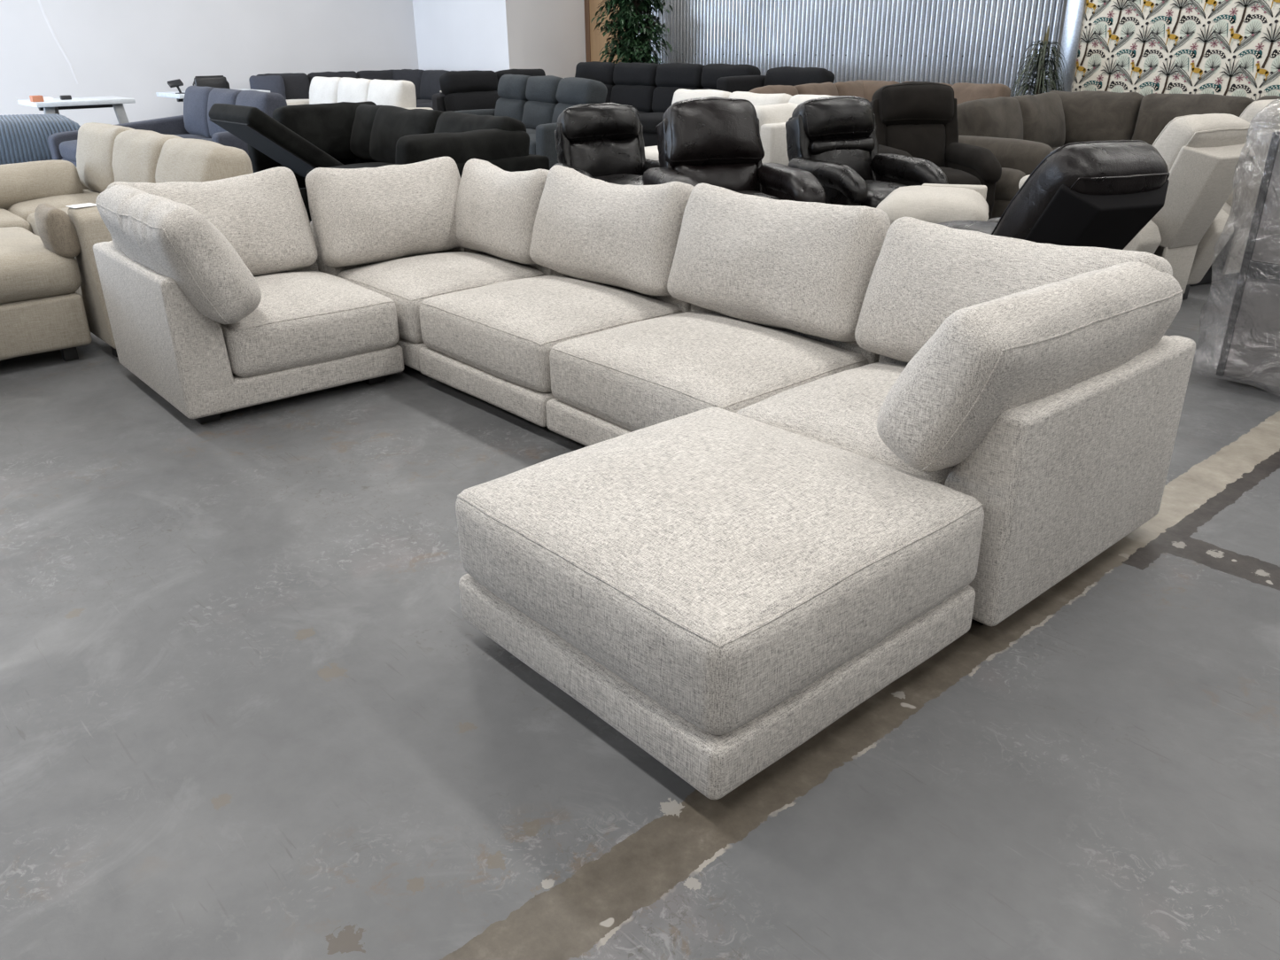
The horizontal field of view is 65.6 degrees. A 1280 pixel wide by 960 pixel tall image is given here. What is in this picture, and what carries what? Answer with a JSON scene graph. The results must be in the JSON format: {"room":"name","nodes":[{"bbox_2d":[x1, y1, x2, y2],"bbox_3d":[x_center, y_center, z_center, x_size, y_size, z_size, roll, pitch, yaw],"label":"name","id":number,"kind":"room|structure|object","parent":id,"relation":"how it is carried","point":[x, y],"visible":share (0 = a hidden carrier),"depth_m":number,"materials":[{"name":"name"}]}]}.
{"room":"store","nodes":[
{"label":"store","id":0,"kind":"room"},
{"bbox_2d":[0,0,418,127],"bbox_3d":[-8.822,-6.650,13.380,16.850,4.200,0.200,-20,31,-37],"label":"wall","id":1,"kind":"structure","parent":0,"point":[131,49],"depth_m":15.02,"materials":[{"name":"white paint"}]},
{"bbox_2d":[412,0,519,71],"bbox_3d":[-2.937,-8.012,16.273,0.200,4.200,2.820,-20,31,-37],"label":"wall","id":2,"kind":"structure","parent":0,"point":[460,35],"depth_m":16.32,"materials":[{"name":"white paint"}]},
{"bbox_2d":[516,0,586,77],"bbox_3d":[-1.394,-7.870,15.915,1.600,4.200,0.200,-20,31,-37],"label":"wall","id":3,"kind":"structure","parent":0,"point":[552,33],"depth_m":16.05,"materials":[{"name":"white paint"}]},
{"bbox_2d":[589,0,625,62],"bbox_3d":[-0.345,-7.766,15.656,0.060,4.200,1.450,-20,31,-37],"label":"trim","id":4,"kind":"structure","parent":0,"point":[598,41],"depth_m":16.23,"materials":[{"name":"brown wood"}]},
{"bbox_2d":[0,218,1279,959],"bbox_3d":[-1.141,-1.222,6.337,16.850,0.120,23.300,-20,31,-37],"label":"floor","id":5,"kind":"structure","parent":0,"point":[251,709],"depth_m":2.15,"materials":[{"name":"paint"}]},
{"bbox_2d":[0,113,82,165],"bbox_3d":[-7.013,-3.731,11.190,1.453,0.714,1.735,-16,28,-30],"label":"sofa","id":6,"kind":"object","parent":5,"relation":"on","point":[23,137],"visible":0.46,"depth_m":10.61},
{"bbox_2d":[0,203,117,361],"bbox_3d":[-3.426,-0.856,4.559,1.708,0.711,1.183,-20,31,-37],"label":"sofa","id":7,"kind":"object","parent":5,"relation":"on","point":[41,310],"visible":0.93,"depth_m":4.60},
{"bbox_2d":[0,226,82,304],"bbox_3d":[-3.521,-0.910,4.538,1.558,0.273,1.042,-20,31,-37],"label":"seat cushion","id":8,"kind":"object","parent":7,"relation":"on","point":[34,269],"depth_m":4.58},
{"bbox_2d":[34,203,80,258],"bbox_3d":[-2.724,-1.164,4.644,0.150,0.233,0.263,-20,31,-37],"label":"throw pillow","id":9,"kind":"object","parent":7,"relation":"on","point":[58,229],"depth_m":4.57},
{"bbox_2d":[17,95,135,124],"bbox_3d":[-7.104,-4.463,12.678,1.120,0.745,0.950,-20,31,-37],"label":"desk","id":10,"kind":"object","parent":5,"relation":"on","point":[49,107],"visible":0.47,"depth_m":12.40,"materials":[{"name":"white laminate"}]},
{"bbox_2d":[0,123,253,296],"bbox_3d":[-3.696,-1.432,5.615,2.489,0.907,2.854,-20,31,-37],"label":"sectional sofa","id":11,"kind":"object","parent":5,"relation":"on","point":[105,154],"visible":0.3,"depth_m":6.22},
{"bbox_2d":[0,208,32,232],"bbox_3d":[-4.190,-1.496,6.039,0.773,0.233,0.784,-20,31,-37],"label":"seat cushion","id":12,"kind":"object","parent":11,"relation":"on","point":[9,217],"depth_m":6.00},
{"bbox_2d":[0,159,83,209],"bbox_3d":[-4.308,-1.821,6.282,1.407,0.299,0.321,-20,31,-37],"label":"cushion","id":13,"kind":"object","parent":11,"relation":"on","point":[19,183],"depth_m":6.44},
{"bbox_2d":[25,206,69,234],"bbox_3d":[-3.243,-1.547,6.088,0.765,0.246,0.833,-20,31,-37],"label":"seat cushion","id":14,"kind":"object","parent":11,"relation":"on","point":[30,219],"depth_m":5.99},
{"bbox_2d":[7,188,99,219],"bbox_3d":[-3.803,-1.797,6.664,0.764,0.242,0.836,-20,31,-37],"label":"seat cushion","id":15,"kind":"object","parent":11,"relation":"on","point":[19,205],"depth_m":6.40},
{"bbox_2d":[75,123,140,193],"bbox_3d":[-3.560,-2.160,6.736,0.382,0.496,0.832,-20,31,-37],"label":"cushion","id":16,"kind":"object","parent":11,"relation":"on","point":[96,142],"depth_m":6.53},
{"bbox_2d":[111,130,187,183],"bbox_3d":[-3.002,-1.904,6.163,0.389,0.490,0.841,-20,31,-37],"label":"cushion","id":17,"kind":"object","parent":11,"relation":"on","point":[135,159],"depth_m":5.93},
{"bbox_2d":[155,138,253,183],"bbox_3d":[-2.451,-1.653,5.587,0.374,0.489,0.839,-20,31,-37],"label":"cushion","id":18,"kind":"object","parent":11,"relation":"on","point":[178,159],"depth_m":5.31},
{"bbox_2d":[47,85,287,167],"bbox_3d":[-4.704,-3.438,10.071,1.766,0.952,2.632,-20,31,-37],"label":"sectional sofa","id":19,"kind":"object","parent":5,"relation":"on","point":[194,123],"visible":0.25,"depth_m":10.40,"materials":[{"name":"blue fabric"}]},
{"bbox_2d":[59,139,77,162],"bbox_3d":[-5.512,-3.429,10.330,0.804,0.238,0.797,-20,31,-37],"label":"seat cushion","id":20,"kind":"object","parent":19,"relation":"on","point":[67,148],"depth_m":10.13,"materials":[{"name":"blue fabric"}]},
{"bbox_2d":[182,85,213,138],"bbox_3d":[-4.740,-4.013,10.859,0.383,0.545,0.756,-20,31,-37],"label":"cushion","id":21,"kind":"object","parent":19,"relation":"on","point":[195,110],"depth_m":10.67,"materials":[{"name":"blue fabric"}]},
{"bbox_2d":[207,87,241,135],"bbox_3d":[-4.244,-3.788,10.347,0.384,0.545,0.750,-20,31,-37],"label":"cushion","id":22,"kind":"object","parent":19,"relation":"on","point":[215,95],"depth_m":10.24,"materials":[{"name":"blue fabric"}]},
{"bbox_2d":[235,90,287,117],"bbox_3d":[-3.747,-3.560,9.834,0.379,0.541,0.750,-20,31,-37],"label":"cushion","id":23,"kind":"object","parent":19,"relation":"on","point":[266,102],"depth_m":9.55,"materials":[{"name":"blue fabric"}]},
{"bbox_2d":[192,75,230,89],"bbox_3d":[-6.329,-5.608,15.006,0.671,0.917,0.622,-20,31,-37],"label":"office chair","id":24,"kind":"object","parent":5,"relation":"on","point":[211,81],"visible":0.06,"depth_m":14.99,"materials":[{"name":"black plastic"}]},
{"bbox_2d":[155,88,270,101],"bbox_3d":[-6.023,-5.151,14.188,1.260,0.745,0.940,-20,31,-37],"label":"desk","id":25,"kind":"object","parent":5,"relation":"on","point":[179,97],"visible":0.2,"depth_m":13.78,"materials":[{"name":"white laminate"}]},
{"bbox_2d":[93,168,403,424],"bbox_3d":[-1.673,-0.835,4.274,0.936,0.870,1.140,-19,30,-36],"label":"module","id":26,"kind":"object","parent":5,"relation":"on","point":[217,298],"visible":1,"depth_m":4.03,"materials":[{"name":"fabric"}]},
{"bbox_2d":[94,183,263,322],"bbox_3d":[-1.858,-0.918,3.975,0.348,0.470,1.010,-19,30,-36],"label":"cushion","id":27,"kind":"object","parent":26,"relation":"on","point":[165,262],"depth_m":3.71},
{"bbox_2d":[106,168,317,276],"bbox_3d":[-1.887,-1.116,4.418,0.840,0.467,0.318,-19,30,-36],"label":"cushion","id":28,"kind":"object","parent":26,"relation":"on","point":[263,215],"depth_m":4.41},
{"bbox_2d":[216,270,399,377],"bbox_3d":[-1.573,-0.709,4.372,0.738,0.329,0.833,-19,30,-36],"label":"seat cushion","id":29,"kind":"object","parent":26,"relation":"on","point":[306,323],"depth_m":4.12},
{"bbox_2d":[248,69,463,108],"bbox_3d":[-4.309,-5.954,15.712,3.078,0.930,2.402,-20,31,-37],"label":"sectional sofa","id":30,"kind":"object","parent":5,"relation":"on","point":[291,86],"visible":0.18,"depth_m":16.06,"materials":[{"name":"grey fabric"}]},
{"bbox_2d":[248,75,287,100],"bbox_3d":[-5.733,-5.988,15.333,0.503,0.477,0.282,-10,26,-19],"label":"throw pillow","id":31,"kind":"object","parent":30,"relation":"on","point":[277,84],"depth_m":15.24,"materials":[{"name":"fabric"}]},
{"bbox_2d":[256,72,310,88],"bbox_3d":[-5.621,-6.157,15.703,0.858,0.510,0.338,-20,31,-37],"label":"cushion","id":32,"kind":"object","parent":30,"relation":"on","point":[285,76],"depth_m":15.52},
{"bbox_2d":[278,73,309,100],"bbox_3d":[-5.447,-6.125,15.627,0.513,0.487,0.281,-15,28,-29],"label":"throw pillow","id":33,"kind":"object","parent":30,"relation":"on","point":[294,86],"depth_m":15.53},
{"bbox_2d":[307,70,357,84],"bbox_3d":[-4.979,-6.396,16.216,0.853,0.509,0.333,-20,31,-37],"label":"cushion","id":34,"kind":"object","parent":30,"relation":"on","point":[353,74],"depth_m":16.09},
{"bbox_2d":[356,69,395,79],"bbox_3d":[-4.336,-6.638,16.735,0.856,0.516,0.339,-20,31,-37],"label":"cushion","id":35,"kind":"object","parent":30,"relation":"on","point":[381,74],"depth_m":16.56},
{"bbox_2d":[392,69,421,99],"bbox_3d":[-3.879,-6.638,16.726,0.559,0.510,0.288,1,24,4],"label":"throw pillow","id":36,"kind":"object","parent":30,"relation":"on","point":[414,76],"depth_m":16.61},
{"bbox_2d":[419,69,449,99],"bbox_3d":[-3.356,-6.492,16.401,0.338,0.507,0.794,-20,31,-37],"label":"cushion","id":37,"kind":"object","parent":30,"relation":"on","point":[430,85],"depth_m":16.32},
{"bbox_2d":[286,77,434,111],"bbox_3d":[-3.929,-4.764,13.028,0.969,0.941,3.252,-20,31,-37],"label":"sofa","id":38,"kind":"object","parent":5,"relation":"on","point":[390,93],"visible":0.23,"depth_m":12.64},
{"bbox_2d":[309,77,341,104],"bbox_3d":[-4.220,-5.212,13.546,0.384,0.532,0.838,-20,31,-37],"label":"cushion","id":39,"kind":"object","parent":38,"relation":"on","point":[322,89],"depth_m":13.34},
{"bbox_2d":[336,77,372,102],"bbox_3d":[-3.664,-4.959,12.969,0.384,0.540,0.834,-20,31,-37],"label":"cushion","id":40,"kind":"object","parent":38,"relation":"on","point":[348,89],"depth_m":12.78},
{"bbox_2d":[366,78,416,108],"bbox_3d":[-3.107,-4.708,12.389,0.382,0.538,0.839,-20,31,-37],"label":"cushion","id":41,"kind":"object","parent":38,"relation":"on","point":[390,93],"depth_m":12.12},
{"bbox_2d":[208,100,549,218],"bbox_3d":[-2.173,-2.441,7.796,1.540,0.937,3.032,-20,31,-37],"label":"sectional sofa","id":42,"kind":"object","parent":5,"relation":"on","point":[303,140],"visible":0.49,"depth_m":7.87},
{"bbox_2d":[271,100,377,160],"bbox_3d":[-2.693,-3.033,8.672,0.935,0.490,0.372,-20,31,-37],"label":"cushion","id":43,"kind":"object","parent":42,"relation":"on","point":[328,127],"depth_m":8.48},
{"bbox_2d":[306,162,395,177],"bbox_3d":[-2.102,-2.380,7.920,0.790,0.245,0.957,-20,31,-37],"label":"seat cushion","id":44,"kind":"object","parent":42,"relation":"on","point":[315,166],"depth_m":7.97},
{"bbox_2d":[349,105,387,162],"bbox_3d":[-2.270,-2.971,8.536,0.357,0.472,0.510,-20,31,-37],"label":"cushion","id":45,"kind":"object","parent":42,"relation":"on","point":[361,120],"depth_m":8.44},
{"bbox_2d":[369,106,442,164],"bbox_3d":[-1.847,-2.738,8.011,0.387,0.492,0.965,-20,31,-37],"label":"cushion","id":46,"kind":"object","parent":42,"relation":"on","point":[390,123],"depth_m":7.92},
{"bbox_2d":[395,129,529,166],"bbox_3d":[-1.218,-2.208,6.882,1.009,0.402,0.326,-20,31,-37],"label":"cushion","id":47,"kind":"object","parent":42,"relation":"on","point":[494,147],"depth_m":6.73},
{"bbox_2d":[432,110,527,133],"bbox_3d":[-1.211,-2.452,7.350,0.376,0.489,0.956,-20,31,-37],"label":"cushion","id":48,"kind":"object","parent":42,"relation":"on","point":[448,121],"depth_m":7.16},
{"bbox_2d":[305,156,553,377],"bbox_3d":[-0.963,-1.077,4.819,0.990,0.852,0.946,-20,31,-37],"label":"module","id":49,"kind":"object","parent":5,"relation":"on","point":[408,235],"visible":0.66,"depth_m":4.67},
{"bbox_2d":[305,156,461,265],"bbox_3d":[-1.202,-1.309,4.860,0.810,0.458,0.320,-20,31,-37],"label":"cushion","id":50,"kind":"object","parent":49,"relation":"on","point":[360,216],"depth_m":4.71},
{"bbox_2d":[336,251,545,343],"bbox_3d":[-0.949,-0.895,4.775,0.773,0.332,0.747,-20,31,-37],"label":"seat cushion","id":51,"kind":"object","parent":49,"relation":"on","point":[407,278],"depth_m":4.57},
{"bbox_2d":[454,158,548,262],"bbox_3d":[-0.671,-1.307,4.845,0.318,0.450,0.665,-20,31,-37],"label":"cushion","id":52,"kind":"object","parent":49,"relation":"on","point":[496,208],"depth_m":4.70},
{"bbox_2d":[457,74,607,169],"bbox_3d":[-1.226,-3.840,10.739,0.965,0.978,2.482,-16,28,-30],"label":"reclining sofa","id":53,"kind":"object","parent":5,"relation":"on","point":[538,101],"visible":0.37,"depth_m":10.52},
{"bbox_2d":[494,98,527,120],"bbox_3d":[-1.428,-4.181,11.344,0.314,0.340,0.677,-16,28,-30],"label":"cushion","id":54,"kind":"object","parent":53,"relation":"on","point":[505,107],"depth_m":11.16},
{"bbox_2d":[521,100,558,129],"bbox_3d":[-1.045,-3.949,10.818,0.320,0.341,0.678,-16,28,-30],"label":"cushion","id":55,"kind":"object","parent":53,"relation":"on","point":[534,113],"depth_m":10.67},
{"bbox_2d":[551,103,577,123],"bbox_3d":[-0.664,-3.719,10.297,0.316,0.351,0.675,-16,28,-30],"label":"cushion","id":56,"kind":"object","parent":53,"relation":"on","point":[556,109],"depth_m":10.35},
{"bbox_2d":[418,164,696,429],"bbox_3d":[-0.337,-0.817,4.196,0.939,0.871,0.956,-20,31,-37],"label":"module","id":57,"kind":"object","parent":5,"relation":"on","point":[608,247],"visible":0.67,"depth_m":4.03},
{"bbox_2d":[418,274,682,393],"bbox_3d":[-0.380,-0.645,4.199,0.778,0.332,0.913,-20,31,-37],"label":"seat cushion","id":58,"kind":"object","parent":57,"relation":"on","point":[499,337],"depth_m":3.98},
{"bbox_2d":[530,164,696,296],"bbox_3d":[-0.132,-1.085,4.305,0.312,0.474,0.917,-20,31,-37],"label":"cushion","id":59,"kind":"object","parent":57,"relation":"on","point":[616,238],"depth_m":4.14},
{"bbox_2d":[553,102,659,184],"bbox_3d":[-0.151,-2.112,6.976,0.836,0.963,1.110,-10,26,-19],"label":"recliner","id":60,"kind":"object","parent":5,"relation":"on","point":[605,143],"visible":0.47,"depth_m":7.05,"materials":[{"name":"black leather"}]},
{"bbox_2d":[570,139,643,178],"bbox_3d":[-0.258,-2.291,7.209,0.577,0.351,0.306,-10,26,-19],"label":"lumbar cushion","id":61,"kind":"object","parent":60,"relation":"on","point":[597,157],"depth_m":7.09,"materials":[{"name":"black leather"}]},
{"bbox_2d":[590,0,677,64],"bbox_3d":[-0.078,-6.423,14.628,1.233,2.582,1.211,-14,27,-27],"label":"ficus tree","id":62,"kind":"object","parent":5,"relation":"on","point":[631,12],"visible":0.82,"depth_m":14.36,"materials":[{"name":"green plant"}]},
{"bbox_2d":[436,62,835,147],"bbox_3d":[-0.115,-4.442,11.983,2.578,1.039,4.672,-20,31,-37],"label":"sectional","id":63,"kind":"object","parent":5,"relation":"on","point":[650,89],"visible":0.26,"depth_m":12.63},
{"bbox_2d":[443,90,500,111],"bbox_3d":[-2.152,-4.855,12.853,0.788,0.342,0.318,-20,31,-37],"label":"cushion","id":64,"kind":"object","parent":63,"relation":"on","point":[453,100],"depth_m":12.68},
{"bbox_2d":[610,85,655,112],"bbox_3d":[-0.067,-5.101,13.308,0.309,0.372,0.827,-20,31,-37],"label":"cushion","id":65,"kind":"object","parent":63,"relation":"on","point":[639,96],"depth_m":13.11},
{"bbox_2d":[637,112,665,133],"bbox_3d":[0.253,-4.538,12.636,0.754,0.245,0.836,-20,31,-37],"label":"seat cushion","id":66,"kind":"object","parent":63,"relation":"on","point":[649,121],"depth_m":12.30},
{"bbox_2d":[651,86,700,112],"bbox_3d":[0.492,-4.849,12.730,0.315,0.370,0.827,-20,31,-37],"label":"cushion","id":67,"kind":"object","parent":63,"relation":"on","point":[662,97],"depth_m":12.74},
{"bbox_2d":[545,185,891,446],"bbox_3d":[0.279,-0.540,3.559,0.939,0.874,0.954,-20,31,-37],"label":"module","id":68,"kind":"object","parent":5,"relation":"on","point":[775,290],"visible":0.73,"depth_m":3.43,"materials":[{"name":"fabric"}]},
{"bbox_2d":[549,310,868,431],"bbox_3d":[0.234,-0.366,3.562,0.778,0.328,0.913,-20,31,-37],"label":"seat cushion","id":69,"kind":"object","parent":68,"relation":"on","point":[634,376],"depth_m":3.38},
{"bbox_2d":[667,185,891,343],"bbox_3d":[0.483,-0.809,3.667,0.319,0.475,0.916,-20,31,-37],"label":"cushion","id":70,"kind":"object","parent":68,"relation":"on","point":[800,273],"depth_m":3.51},
{"bbox_2d":[454,407,984,799],"bbox_3d":[0.179,0.199,2.409,0.934,0.466,0.932,-20,31,-37],"label":"ottoman","id":71,"kind":"object","parent":5,"relation":"on","point":[718,588],"visible":1,"depth_m":2.10,"materials":[{"name":"fabric"}]},
{"bbox_2d":[643,97,825,204],"bbox_3d":[0.552,-1.814,6.201,0.967,1.036,1.134,-7,25,-14],"label":"recliner","id":72,"kind":"object","parent":5,"relation":"on","point":[712,142],"visible":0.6,"depth_m":6.23,"materials":[{"name":"black leather"}]},
{"bbox_2d":[674,162,758,191],"bbox_3d":[0.474,-1.917,6.443,0.592,0.288,0.324,-7,25,-14],"label":"lumbar cushion","id":73,"kind":"object","parent":72,"relation":"on","point":[729,176],"depth_m":6.31,"materials":[{"name":"leather"}]},
{"bbox_2d":[644,89,851,164],"bbox_3d":[0.756,-2.807,8.527,1.253,0.946,2.102,-20,31,-37],"label":"sectional sofa","id":74,"kind":"object","parent":5,"relation":"on","point":[774,111],"visible":0.09,"depth_m":7.57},
{"bbox_2d":[671,89,730,104],"bbox_3d":[0.564,-3.307,9.148,0.370,0.535,0.690,-20,31,-37],"label":"cushion","id":75,"kind":"object","parent":74,"relation":"on","point":[681,95],"depth_m":9.03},
{"bbox_2d":[727,91,792,106],"bbox_3d":[1.028,-3.096,8.665,0.375,0.537,0.694,-20,31,-37],"label":"cushion","id":76,"kind":"object","parent":74,"relation":"on","point":[759,99],"depth_m":8.48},
{"bbox_2d":[755,103,798,131],"bbox_3d":[1.028,-2.659,7.716,0.601,0.501,0.337,-20,31,-37],"label":"cushion","id":77,"kind":"object","parent":74,"relation":"on","point":[774,113],"depth_m":7.48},
{"bbox_2d":[788,93,851,103],"bbox_3d":[1.496,-2.889,8.189,0.376,0.537,0.695,-20,31,-37],"label":"cushion","id":78,"kind":"object","parent":74,"relation":"on","point":[797,98],"depth_m":8.19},
{"bbox_2d":[784,95,948,207],"bbox_3d":[1.468,-1.981,6.571,0.785,1.020,1.102,-11,26,-21],"label":"recliner","id":79,"kind":"object","parent":5,"relation":"on","point":[833,138],"visible":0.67,"depth_m":6.59,"materials":[{"name":"black leather"}]},
{"bbox_2d":[809,137,872,180],"bbox_3d":[1.341,-2.150,6.803,0.510,0.382,0.300,-11,26,-21],"label":"lumbar cushion","id":80,"kind":"object","parent":79,"relation":"on","point":[854,152],"depth_m":6.68,"materials":[{"name":"black leather"}]},
{"bbox_2d":[747,78,1009,102],"bbox_3d":[2.253,-3.225,9.388,1.882,0.974,1.996,-20,31,-37],"label":"sectional sofa","id":81,"kind":"object","parent":5,"relation":"on","point":[864,89],"visible":0.15,"depth_m":9.51,"materials":[{"name":"beige fabric"}]},
{"bbox_2d":[747,84,798,95],"bbox_3d":[1.280,-3.455,9.430,0.588,0.546,0.360,-20,31,-37],"label":"cushion","id":82,"kind":"object","parent":81,"relation":"on","point":[791,89],"depth_m":9.29,"materials":[{"name":"brown fabric"}]},
{"bbox_2d":[794,82,837,95],"bbox_3d":[1.731,-3.621,9.789,0.603,0.546,0.355,-20,31,-37],"label":"cushion","id":83,"kind":"object","parent":81,"relation":"on","point":[826,89],"depth_m":9.62,"materials":[{"name":"brown fabric"}]},
{"bbox_2d":[834,80,864,98],"bbox_3d":[2.177,-3.789,10.156,0.595,0.544,0.355,-20,31,-37],"label":"cushion","id":84,"kind":"object","parent":81,"relation":"on","point":[850,88],"depth_m":9.94,"materials":[{"name":"brown fabric"}]},
{"bbox_2d":[854,78,900,101],"bbox_3d":[2.369,-3.781,10.129,0.360,0.560,0.579,-20,31,-37],"label":"cushion","id":85,"kind":"object","parent":81,"relation":"on","point":[864,89],"depth_m":9.98,"materials":[{"name":"beige fabric"}]},
{"bbox_2d":[901,80,952,86],"bbox_3d":[2.752,-3.611,9.731,0.357,0.561,0.576,-20,31,-37],"label":"cushion","id":86,"kind":"object","parent":81,"relation":"on","point":[940,82],"depth_m":9.54,"materials":[{"name":"beige fabric"}]},
{"bbox_2d":[951,82,1009,102],"bbox_3d":[3.138,-3.432,9.333,0.352,0.553,0.576,-20,31,-37],"label":"cushion","id":87,"kind":"object","parent":81,"relation":"on","point":[963,91],"depth_m":9.17,"materials":[{"name":"beige fabric"}]},
{"bbox_2d":[879,184,990,224],"bbox_3d":[1.691,-1.418,5.837,0.661,0.586,0.750,7,25,17],"label":"lounge chair","id":88,"kind":"object","parent":5,"relation":"on","point":[936,204],"visible":0.28,"depth_m":5.50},
{"bbox_2d":[870,82,1001,218],"bbox_3d":[2.091,-2.299,7.208,0.752,1.068,1.096,-4,24,-8],"label":"recliner","id":89,"kind":"object","parent":5,"relation":"on","point":[915,120],"visible":0.48,"depth_m":7.27,"materials":[{"name":"brown fabric"}]},
{"bbox_2d":[885,123,945,166],"bbox_3d":[2.046,-2.472,7.460,0.491,0.408,0.316,-4,24,-8],"label":"lumbar cushion","id":90,"kind":"object","parent":89,"relation":"on","point":[925,141],"depth_m":7.33,"materials":[{"name":"brown fabric"}]},
{"bbox_2d":[735,216,1195,626],"bbox_3d":[0.850,-0.231,2.873,1.080,0.856,0.973,-20,31,-37],"label":"module","id":91,"kind":"object","parent":5,"relation":"on","point":[1039,384],"visible":0.85,"depth_m":2.52,"materials":[{"name":"fabric"}]},
{"bbox_2d":[735,361,951,485],"bbox_3d":[0.780,-0.110,2.975,0.770,0.329,0.740,-20,31,-37],"label":"seat cushion","id":92,"kind":"object","parent":91,"relation":"on","point":[841,411],"depth_m":2.85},
{"bbox_2d":[856,216,1171,362],"bbox_3d":[1.089,-0.521,3.023,0.315,0.454,0.912,-20,31,-37],"label":"cushion","id":93,"kind":"object","parent":91,"relation":"on","point":[924,273],"depth_m":3.01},
{"bbox_2d":[876,264,1179,475],"bbox_3d":[1.025,-0.314,2.577,1.031,0.442,0.348,-20,31,-37],"label":"cushion","id":94,"kind":"object","parent":91,"relation":"on","point":[965,401],"depth_m":2.31,"materials":[{"name":"fabric"}]},
{"bbox_2d":[1009,25,1068,96],"bbox_3d":[4.293,-4.116,10.708,0.853,1.480,0.727,8,25,18],"label":"dracaena plant","id":95,"kind":"object","parent":5,"relation":"on","point":[1040,63],"visible":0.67,"depth_m":10.53,"materials":[{"name":"green plant"}]},
{"bbox_2d":[938,139,1169,249],"bbox_3d":[1.803,-1.129,4.704,0.721,0.982,1.269,-9,25,-18],"label":"recliner","id":96,"kind":"object","parent":5,"relation":"on","point":[1095,193],"visible":0.4,"depth_m":4.10,"materials":[{"name":"black leather"}]},
{"bbox_2d":[957,89,1279,218],"bbox_3d":[3.822,-2.494,7.776,2.463,0.923,2.697,-20,31,-37],"label":"sectional sofa","id":97,"kind":"object","parent":5,"relation":"on","point":[1020,131],"visible":0.27,"depth_m":8.26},
{"bbox_2d":[957,95,1024,139],"bbox_3d":[2.877,-2.901,8.236,0.709,0.517,0.424,-20,31,-37],"label":"cushion","id":98,"kind":"object","parent":97,"relation":"on","point":[1002,117],"depth_m":8.02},
{"bbox_2d":[994,167,1026,201],"bbox_3d":[2.676,-2.230,7.513,0.282,0.256,0.508,-20,31,-37],"label":"seat cushion","id":99,"kind":"object","parent":97,"relation":"on","point":[1007,187],"depth_m":7.33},
{"bbox_2d":[1011,93,1066,147],"bbox_3d":[3.408,-3.094,8.665,0.713,0.504,0.422,-20,31,-37],"label":"cushion","id":100,"kind":"object","parent":97,"relation":"on","point":[1043,119],"depth_m":8.46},
{"bbox_2d":[1047,89,1143,145],"bbox_3d":[3.996,-3.194,8.845,0.391,0.519,0.869,-20,31,-37],"label":"cushion","id":101,"kind":"object","parent":97,"relation":"on","point":[1089,115],"depth_m":8.63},
{"bbox_2d":[1131,92,1256,145],"bbox_3d":[4.574,-2.935,8.252,0.399,0.523,0.869,-20,31,-37],"label":"cushion","id":102,"kind":"object","parent":97,"relation":"on","point":[1151,112],"depth_m":8.22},
{"bbox_2d":[1018,113,1255,300],"bbox_3d":[2.725,-1.524,5.538,0.765,1.002,1.147,-12,27,-24],"label":"recliner","id":103,"kind":"object","parent":5,"relation":"on","point":[1206,157],"visible":0.52,"depth_m":5.06,"materials":[{"name":"beige fabric"}]},
{"bbox_2d":[1151,113,1255,171],"bbox_3d":[2.853,-1.595,5.223,0.497,0.618,0.399,-12,27,-24],"label":"cushion","id":104,"kind":"object","parent":103,"relation":"on","point":[1183,143],"depth_m":4.97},
{"bbox_2d":[1190,99,1279,286],"bbox_3d":[3.426,-1.779,6.040,0.783,1.043,1.160,-12,27,-24],"label":"recliner","id":105,"kind":"object","parent":5,"relation":"on","point":[1264,115],"visible":0.19,"depth_m":5.64,"materials":[{"name":"beige fabric"}]},
{"bbox_2d":[1238,99,1279,145],"bbox_3d":[3.554,-1.850,5.723,0.528,0.657,0.414,-12,27,-24],"label":"cushion","id":106,"kind":"object","parent":105,"relation":"on","point":[1264,115],"depth_m":5.43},
{"bbox_2d":[1216,131,1279,387],"bbox_3d":[2.902,-0.828,3.775,0.446,1.160,1.298,-20,31,-37],"label":"furniture","id":107,"kind":"object","parent":5,"relation":"on","point":[1250,351],"visible":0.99,"depth_m":4.11,"materials":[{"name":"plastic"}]},
{"bbox_2d":[637,0,1063,96],"bbox_3d":[2.223,-6.584,12.947,0.061,4.200,7.080,-20,31,-37],"label":"wall","id":108,"kind":"structure","parent":0,"point":[975,30],"depth_m":12.52,"materials":[{"name":"metal"}]},
{"bbox_2d":[1052,0,1067,87],"bbox_3d":[5.864,-5.034,9.388,0.170,4.200,20.080,-20,31,-37],"label":"wall","id":109,"kind":"structure","parent":0,"point":[1065,1],"depth_m":10.85,"materials":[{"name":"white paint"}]},
{"bbox_2d":[584,0,590,62],"bbox_3d":[-0.850,-7.987,16.164,0.080,4.200,0.110,-20,31,-37],"label":"trim","id":110,"kind":"structure","parent":109,"relation":"attached to","point":[586,2],"depth_m":16.39,"materials":[{"name":"brown wood"}]},
{"bbox_2d":[1072,0,1279,100],"bbox_3d":[7.267,-4.333,7.785,0.050,4.200,7.600,-20,31,-37],"label":"wall","id":111,"kind":"structure","parent":0,"point":[1143,47],"depth_m":10.00,"materials":[{"name":"multicoloured paper"}]},
{"bbox_2d":[1056,0,1086,90],"bbox_3d":[4.668,-5.495,10.450,0.065,4.200,0.200,-20,31,-37],"label":"trim","id":112,"kind":"structure","parent":111,"relation":"attached to","point":[1074,10],"depth_m":10.75,"materials":[{"name":"metal"}]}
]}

